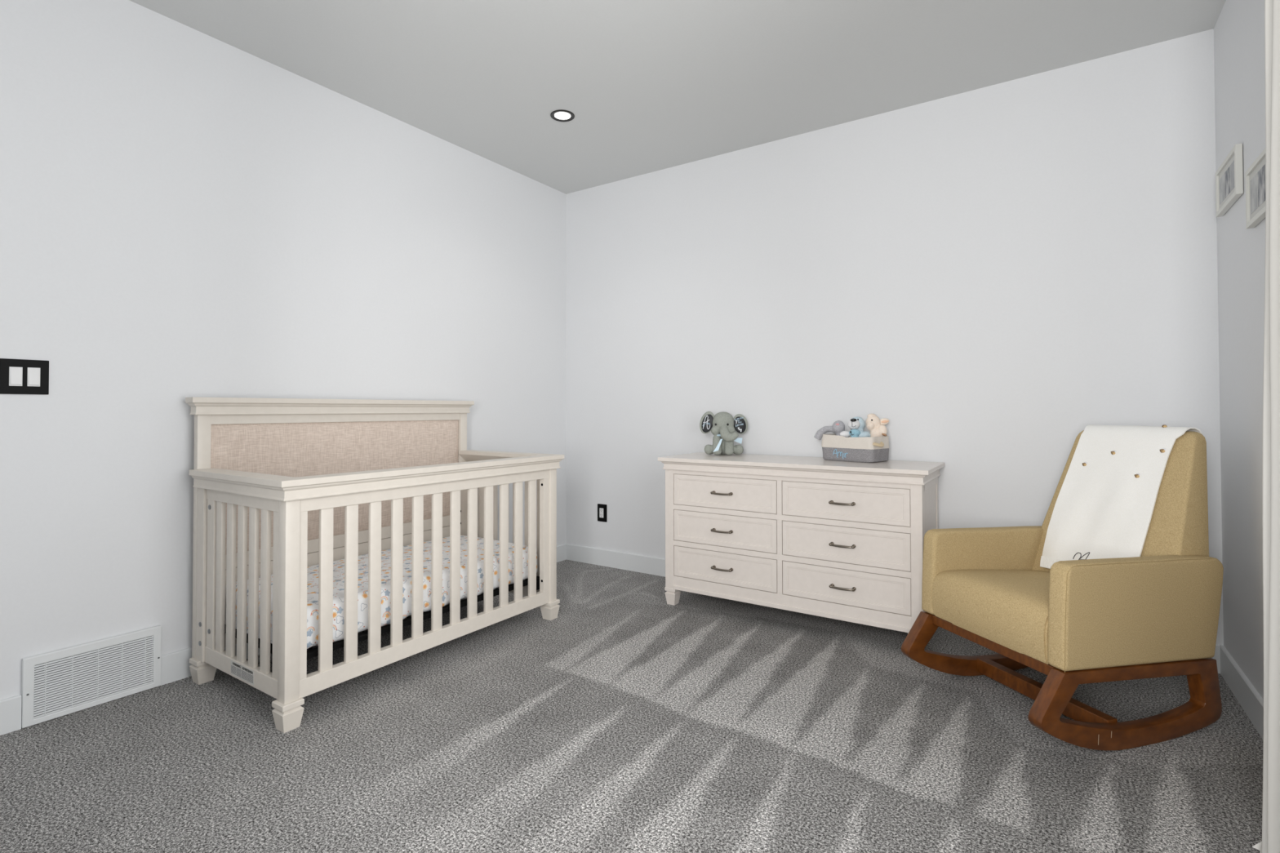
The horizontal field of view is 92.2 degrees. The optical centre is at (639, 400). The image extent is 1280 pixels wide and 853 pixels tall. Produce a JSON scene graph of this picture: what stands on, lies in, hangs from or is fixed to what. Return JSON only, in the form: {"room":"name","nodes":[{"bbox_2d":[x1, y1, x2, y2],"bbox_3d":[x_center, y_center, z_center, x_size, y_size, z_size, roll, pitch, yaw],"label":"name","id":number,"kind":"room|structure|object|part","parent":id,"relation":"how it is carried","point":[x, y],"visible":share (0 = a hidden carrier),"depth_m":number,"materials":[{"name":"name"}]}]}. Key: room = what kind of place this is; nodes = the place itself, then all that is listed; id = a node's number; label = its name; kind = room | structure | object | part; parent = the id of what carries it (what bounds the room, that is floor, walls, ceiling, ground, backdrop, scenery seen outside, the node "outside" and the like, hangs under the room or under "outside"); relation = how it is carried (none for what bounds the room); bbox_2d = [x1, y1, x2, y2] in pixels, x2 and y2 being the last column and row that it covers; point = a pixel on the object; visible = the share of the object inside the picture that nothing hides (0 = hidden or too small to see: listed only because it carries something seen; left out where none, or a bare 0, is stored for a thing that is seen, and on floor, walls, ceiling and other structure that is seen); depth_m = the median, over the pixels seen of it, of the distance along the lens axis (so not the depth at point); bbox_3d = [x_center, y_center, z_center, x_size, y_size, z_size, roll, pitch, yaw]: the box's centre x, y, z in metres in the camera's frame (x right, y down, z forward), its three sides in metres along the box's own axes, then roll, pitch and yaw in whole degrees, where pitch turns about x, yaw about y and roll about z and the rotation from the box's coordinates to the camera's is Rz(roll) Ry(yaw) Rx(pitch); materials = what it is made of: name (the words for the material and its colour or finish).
{"room":"bedroom","nodes":[
{"label":"bedroom","id":0,"kind":"room"},
{"bbox_2d":[0,0,565,699],"bbox_3d":[-1.811,-0.184,2.846,0.120,2.790,4.590,-1,-1,34],"label":"wall","id":1,"kind":"structure","parent":0,"point":[185,212],"depth_m":2.58,"materials":[{"name":"paint"}]},
{"bbox_2d":[0,358,48,394],"bbox_3d":[-2.176,-0.083,2.178,0.010,0.123,0.127,-1,-1,34],"label":"light switch","id":2,"kind":"object","parent":1,"relation":"attached to","point":[17,376],"visible":1,"depth_m":2.18,"materials":[{"name":"black plastic"}]},
{"bbox_2d":[21,625,161,728],"bbox_3d":[-2.055,1.031,2.329,0.022,0.241,0.405,-1,-1,34],"label":"air vent","id":3,"kind":"object","parent":1,"relation":"in","point":[60,682],"visible":1,"depth_m":2.31,"materials":[{"name":"white metal"}]},
{"bbox_2d":[0,543,566,735],"bbox_3d":[-1.753,1.101,2.789,0.014,0.117,4.350,-1,-1,34],"label":"baseboard","id":4,"kind":"structure","parent":1,"relation":"attached to","point":[175,665],"depth_m":2.51,"materials":[{"name":"white paint"}]},
{"bbox_2d":[0,560,1262,852],"bbox_3d":[-0.253,1.142,1.788,3.620,0.001,4.350,-1,-1,34],"label":"floor","id":5,"kind":"structure","parent":0,"point":[627,720],"depth_m":1.98,"materials":[{"name":"grey carpet"}]},
{"bbox_2d":[185,397,564,733],"bbox_3d":[-1.141,0.577,2.924,0.784,1.168,1.468,-1,-1,34],"label":"crib","id":6,"kind":"object","parent":5,"relation":"on","point":[282,487],"visible":0.94,"depth_m":2.59,"materials":[{"name":"beige paint"}]},
{"bbox_3d":[-1.823,0.562,2.562,0.035,1.009,0.050,-1,-1,34],"label":"post","id":7,"kind":"part","parent":6,"relation":"part of","materials":[{"name":"beige paint"}]},
{"bbox_3d":[-1.505,0.316,2.343,0.742,0.072,0.091,-1,-1,34],"label":"rail","id":8,"kind":"part","parent":6,"relation":"part of","materials":[{"name":"beige paint"}]},
{"bbox_3d":[-1.507,1.027,2.342,0.600,0.065,0.027,-1,-1,34],"label":"rail","id":9,"kind":"part","parent":6,"relation":"part of","materials":[{"name":"beige paint"}]},
{"bbox_2d":[231,665,253,683],"bbox_3d":[-1.498,1.031,2.318,0.174,0.027,0.001,-1,-1,34],"label":"label","id":10,"kind":"object","parent":6,"relation":"attached to","point":[244,674],"depth_m":2.32,"materials":[{"name":"grey"}]},
{"bbox_3d":[-1.236,0.703,2.169,0.050,0.712,0.050,-1,-1,34],"label":"post","id":11,"kind":"part","parent":6,"relation":"part of","materials":[{"name":"beige paint"}]},
{"bbox_3d":[-1.438,0.032,3.130,0.071,0.072,1.468,-1,-1,34],"label":"headboard cornice","id":12,"kind":"part","parent":6,"relation":"part of","materials":[{"name":"beige paint"}]},
{"bbox_3d":[-1.446,0.388,3.130,0.026,0.559,1.306,-1,-1,34],"label":"upholstered panel","id":13,"kind":"part","parent":6,"relation":"part of","materials":[{"name":"fabric"}]},
{"bbox_3d":[-1.448,0.087,3.136,0.026,0.044,1.310,-1,-1,34],"label":"headboard rail","id":14,"kind":"part","parent":6,"relation":"part of","materials":[{"name":"beige paint"}]},
{"bbox_3d":[-1.447,0.895,3.123,0.021,0.329,1.310,-1,-1,34],"label":"headboard panel","id":15,"kind":"part","parent":6,"relation":"part of","materials":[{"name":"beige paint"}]},
{"bbox_3d":[-1.447,0.698,3.127,0.024,0.061,1.310,-1,-1,34],"label":"headboard rail","id":16,"kind":"part","parent":6,"relation":"part of","materials":[{"name":"beige paint"}]},
{"bbox_2d":[224,535,537,648],"bbox_3d":[-1.154,0.853,2.934,0.647,0.168,1.274,-1,-1,34],"label":"mattress","id":17,"kind":"object","parent":6,"relation":"on","point":[338,565],"visible":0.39,"depth_m":2.69,"materials":[{"name":"fabric"}]},
{"bbox_3d":[-0.853,0.321,2.736,0.091,0.072,1.468,-1,-1,34],"label":"rail","id":18,"kind":"part","parent":6,"relation":"part of","materials":[{"name":"beige paint"}]},
{"bbox_3d":[-0.856,1.032,2.728,0.032,0.065,1.310,-1,-1,34],"label":"rail","id":19,"kind":"part","parent":6,"relation":"part of","materials":[{"name":"beige paint"}]},
{"bbox_3d":[-1.069,0.578,3.694,0.035,1.009,0.050,-1,-1,34],"label":"post","id":20,"kind":"part","parent":6,"relation":"part of","materials":[{"name":"beige paint"}]},
{"bbox_3d":[-0.742,0.333,3.489,0.742,0.072,0.091,-1,-1,34],"label":"rail","id":21,"kind":"part","parent":6,"relation":"part of","materials":[{"name":"beige paint"}]},
{"bbox_3d":[-0.750,1.043,3.478,0.600,0.065,0.027,-1,-1,34],"label":"rail","id":22,"kind":"part","parent":6,"relation":"part of","materials":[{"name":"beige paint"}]},
{"bbox_3d":[-0.482,0.719,3.300,0.050,0.712,0.050,-1,-1,34],"label":"post","id":23,"kind":"part","parent":6,"relation":"part of","materials":[{"name":"beige paint"}]},
{"bbox_2d":[657,452,944,649],"bbox_3d":[0.837,0.744,3.347,1.422,0.840,0.518,-1,-1,34],"label":"dresser","id":24,"kind":"object","parent":5,"relation":"on","point":[841,540],"visible":0.98,"depth_m":3.10,"materials":[{"name":"beige paint"}]},
{"bbox_3d":[0.439,0.707,3.325,0.122,0.017,0.039,-1,-1,34],"label":"handle","id":25,"kind":"part","parent":24,"relation":"part of","materials":[{"name":"silver metal"}]},
{"bbox_3d":[0.439,0.503,3.328,0.122,0.017,0.039,-1,-1,34],"label":"handle","id":26,"kind":"part","parent":24,"relation":"part of","materials":[{"name":"silver metal"}]},
{"bbox_3d":[0.440,0.909,3.321,0.122,0.017,0.039,-1,-1,34],"label":"handle","id":27,"kind":"part","parent":24,"relation":"part of","materials":[{"name":"silver metal"}]},
{"bbox_2d":[699,411,747,455],"bbox_3d":[0.492,0.199,3.711,0.274,0.264,0.175,-1,-1,27],"label":"elephant","id":28,"kind":"object","parent":24,"relation":"on","point":[722,425],"visible":1,"depth_m":3.69},
{"bbox_3d":[0.451,0.503,3.345,0.611,0.170,0.014,-1,-1,34],"label":"drawer","id":29,"kind":"part","parent":24,"relation":"part of","materials":[{"name":"beige paint"}]},
{"bbox_3d":[0.452,0.909,3.339,0.611,0.168,0.014,-1,-1,34],"label":"drawer","id":30,"kind":"part","parent":24,"relation":"part of","materials":[{"name":"beige paint"}]},
{"bbox_3d":[0.451,0.706,3.342,0.611,0.171,0.014,-1,-1,34],"label":"drawer","id":31,"kind":"part","parent":24,"relation":"part of","materials":[{"name":"beige paint"}]},
{"bbox_3d":[0.974,0.700,2.969,0.122,0.017,0.039,-1,-1,34],"label":"handle","id":32,"kind":"part","parent":24,"relation":"part of","materials":[{"name":"silver metal"}]},
{"bbox_3d":[0.973,0.497,2.972,0.122,0.017,0.039,-1,-1,34],"label":"handle","id":33,"kind":"part","parent":24,"relation":"part of","materials":[{"name":"silver metal"}]},
{"bbox_3d":[0.974,0.903,2.966,0.122,0.017,0.039,-1,-1,34],"label":"handle","id":34,"kind":"part","parent":24,"relation":"part of","materials":[{"name":"silver metal"}]},
{"bbox_3d":[0.985,0.496,2.990,0.607,0.170,0.014,-1,-1,34],"label":"drawer","id":35,"kind":"part","parent":24,"relation":"part of","materials":[{"name":"beige paint"}]},
{"bbox_3d":[0.986,0.902,2.983,0.607,0.168,0.014,-1,-1,34],"label":"drawer","id":36,"kind":"part","parent":24,"relation":"part of","materials":[{"name":"beige paint"}]},
{"bbox_3d":[0.985,0.699,2.986,0.607,0.171,0.014,-1,-1,34],"label":"drawer","id":37,"kind":"part","parent":24,"relation":"part of","materials":[{"name":"beige paint"}]},
{"bbox_2d":[821,433,888,462],"bbox_3d":[1.159,0.253,3.285,0.205,0.139,0.336,1,-1,-41],"label":"storage basket","id":38,"kind":"object","parent":24,"relation":"on","point":[834,447],"visible":0.98,"depth_m":3.21,"materials":[{"name":"grey fabric"}]},
{"bbox_2d":[813,420,844,439],"bbox_3d":[1.033,0.188,3.346,0.183,0.155,0.076,-1,-1,31],"label":"elephant","id":39,"kind":"object","parent":38,"relation":"in","point":[838,426],"visible":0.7,"depth_m":3.33,"materials":[{"name":"grey fabric"}]},
{"bbox_2d":[840,429,868,437],"bbox_3d":[1.130,0.196,3.248,0.146,0.088,0.049,0,-1,16],"label":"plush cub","id":40,"kind":"object","parent":38,"relation":"in","point":[853,433],"visible":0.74,"depth_m":3.23,"materials":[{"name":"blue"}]},
{"bbox_2d":[847,416,871,436],"bbox_3d":[1.168,0.177,3.297,0.116,0.179,0.113,0,-1,8],"label":"plush bear","id":41,"kind":"object","parent":38,"relation":"in","point":[855,423],"visible":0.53,"depth_m":3.27},
{"bbox_2d":[866,413,888,436],"bbox_3d":[1.256,0.156,3.269,0.112,0.171,0.087,-1,-1,34],"label":"lamb","id":42,"kind":"object","parent":38,"relation":"in","point":[877,427],"visible":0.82,"depth_m":3.25,"materials":[{"name":"beige fabric"}]},
{"bbox_3d":[1.224,0.226,3.144,0.085,0.025,0.038,1,-1,-41],"label":"rope handle","id":43,"kind":"part","parent":38,"relation":"part of","materials":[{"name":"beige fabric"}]},
{"bbox_2d":[901,430,1223,751],"bbox_3d":[1.592,0.633,2.349,0.913,1.029,0.632,0,-1,-17],"label":"rocking chair","id":44,"kind":"object","parent":5,"relation":"on","point":[1155,613],"visible":0.92,"depth_m":2.12,"materials":[{"name":"beige fabric"}]},
{"bbox_3d":[1.525,0.720,2.622,0.743,0.371,0.068,0,-1,-17],"label":"arm","id":45,"kind":"part","parent":44,"relation":"part of","materials":[{"name":"beige fabric"}]},
{"bbox_3d":[1.541,0.784,2.332,0.632,0.226,0.504,0,-1,-17],"label":"seat","id":46,"kind":"part","parent":44,"relation":"part of","materials":[{"name":"beige fabric"}]},
{"bbox_3d":[1.280,0.886,2.252,0.036,0.036,0.540,0,-1,-17],"label":"cross rail","id":47,"kind":"part","parent":44,"relation":"part of","materials":[{"name":"brown wood"}]},
{"bbox_3d":[1.864,0.484,2.433,0.345,0.729,0.603,0,-1,-17],"label":"backrest","id":48,"kind":"part","parent":44,"relation":"part of","materials":[{"name":"beige fabric"}]},
{"bbox_2d":[1040,424,1202,568],"bbox_3d":[1.891,0.398,2.459,0.331,0.603,0.471,0,-1,-17],"label":"blanket","id":49,"kind":"object","parent":44,"relation":"on","point":[1104,508],"visible":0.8,"depth_m":2.45,"materials":[{"name":"white fabric"}]},
{"bbox_3d":[1.686,0.711,2.082,0.743,0.371,0.068,0,-1,-17],"label":"arm","id":50,"kind":"part","parent":44,"relation":"part of","materials":[{"name":"beige fabric"}]},
{"bbox_2d":[128,0,1226,194],"bbox_3d":[-0.257,-1.658,1.831,3.860,0.120,4.590,-1,-1,34],"label":"ceiling","id":51,"kind":"structure","parent":0,"point":[648,86],"depth_m":2.84,"materials":[{"name":"paint"}]},
{"bbox_2d":[550,109,574,121],"bbox_3d":[-0.428,-1.570,3.404,0.133,0.006,0.133,-1,-1,34],"label":"recessed light","id":52,"kind":"object","parent":51,"relation":"in","point":[560,115],"visible":1,"depth_m":3.40,"materials":[{"name":"black"}]},
{"bbox_2d":[565,28,1223,644],"bbox_3d":[0.985,-0.176,3.668,3.620,2.790,0.120,-1,-1,34],"label":"wall","id":53,"kind":"structure","parent":0,"point":[995,274],"depth_m":3.25,"materials":[{"name":"paint"}]},
{"bbox_2d":[597,503,606,522],"bbox_3d":[-0.272,0.807,4.414,0.082,0.124,0.009,-1,-1,34],"label":"wall outlet","id":54,"kind":"object","parent":53,"relation":"attached to","point":[602,508],"visible":1,"depth_m":4.41,"materials":[{"name":"black plastic"}]},
{"bbox_2d":[599,507,603,517],"bbox_3d":[-0.276,0.807,4.415,0.035,0.068,0.004,-1,-1,34],"label":"receptacle","id":55,"kind":"object","parent":54,"relation":"attached to","point":[601,509],"depth_m":4.41,"materials":[{"name":"grey plastic"}]},
{"bbox_2d":[566,543,1220,673],"bbox_3d":[0.950,1.109,3.593,3.592,0.117,0.014,-1,-1,34],"label":"baseboard","id":56,"kind":"structure","parent":53,"relation":"attached to","point":[655,566],"depth_m":4.31,"materials":[{"name":"white paint"}]},
{"bbox_2d":[1213,0,1265,699],"bbox_3d":[1.301,-0.222,0.772,0.120,2.790,4.590,-1,-1,34],"label":"wall","id":57,"kind":"structure","parent":0,"point":[1239,60],"depth_m":2.31,"materials":[{"name":"paint"}]},
{"bbox_2d":[1215,143,1243,217],"bbox_3d":[2.290,-0.848,2.397,0.020,0.185,0.327,-1,-1,34],"label":"picture frame","id":58,"kind":"object","parent":57,"relation":"attached to","point":[1229,175],"visible":1,"depth_m":2.37,"materials":[{"name":"white wood"}]},
{"bbox_2d":[1219,173,1224,204],"bbox_3d":[2.338,-0.847,2.474,0.001,0.101,0.080,-1,-1,34],"label":"print","id":59,"kind":"object","parent":58,"relation":"attached to","point":[1222,175],"depth_m":2.47},
{"bbox_2d":[1224,167,1230,197],"bbox_3d":[2.288,-0.848,2.399,0.001,0.101,0.080,-1,-1,34],"label":"print","id":60,"kind":"object","parent":58,"relation":"attached to","point":[1227,170],"depth_m":2.40},
{"bbox_2d":[1230,160,1234,191],"bbox_3d":[2.237,-0.849,2.324,0.001,0.101,0.080,-1,-1,34],"label":"print","id":61,"kind":"object","parent":58,"relation":"attached to","point":[1232,162],"depth_m":2.33},
{"bbox_2d":[1219,644,1263,740],"bbox_3d":[1.247,1.065,0.789,0.014,0.117,4.350,-1,-1,34],"label":"baseboard","id":62,"kind":"structure","parent":57,"relation":"attached to","point":[1251,702],"depth_m":2.28,"materials":[{"name":"white paint"}]},
{"bbox_2d":[1244,148,1265,228],"bbox_3d":[2.036,-0.701,2.013,0.020,0.200,0.330,-1,-1,34],"label":"picture frame","id":63,"kind":"object","parent":57,"relation":"attached to","point":[1255,175],"visible":0.67,"depth_m":2.07,"materials":[{"name":"white wood"}]},
{"bbox_2d":[1249,173,1257,214],"bbox_3d":[2.084,-0.700,2.091,0.001,0.116,0.081,-1,-1,34],"label":"print","id":64,"kind":"object","parent":63,"relation":"attached to","point":[1254,177],"depth_m":2.09},
{"bbox_2d":[1257,164,1265,207],"bbox_3d":[2.033,-0.701,2.015,0.001,0.116,0.081,-1,-1,34],"label":"print","id":65,"kind":"object","parent":63,"relation":"attached to","point":[1261,168],"depth_m":2.01},
{"bbox_3d":[1.051,-0.385,0.568,0.247,2.112,2.530,-1,-1,34],"label":"window","id":66,"kind":"structure","parent":57,"relation":"in","visible":0},
{"bbox_2d":[1251,0,1279,852],"bbox_3d":[1.457,-0.136,1.287,0.188,2.526,0.587,-1,-1,34],"label":"door frame","id":67,"kind":"structure","parent":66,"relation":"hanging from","point":[1270,843],"depth_m":1.46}
]}

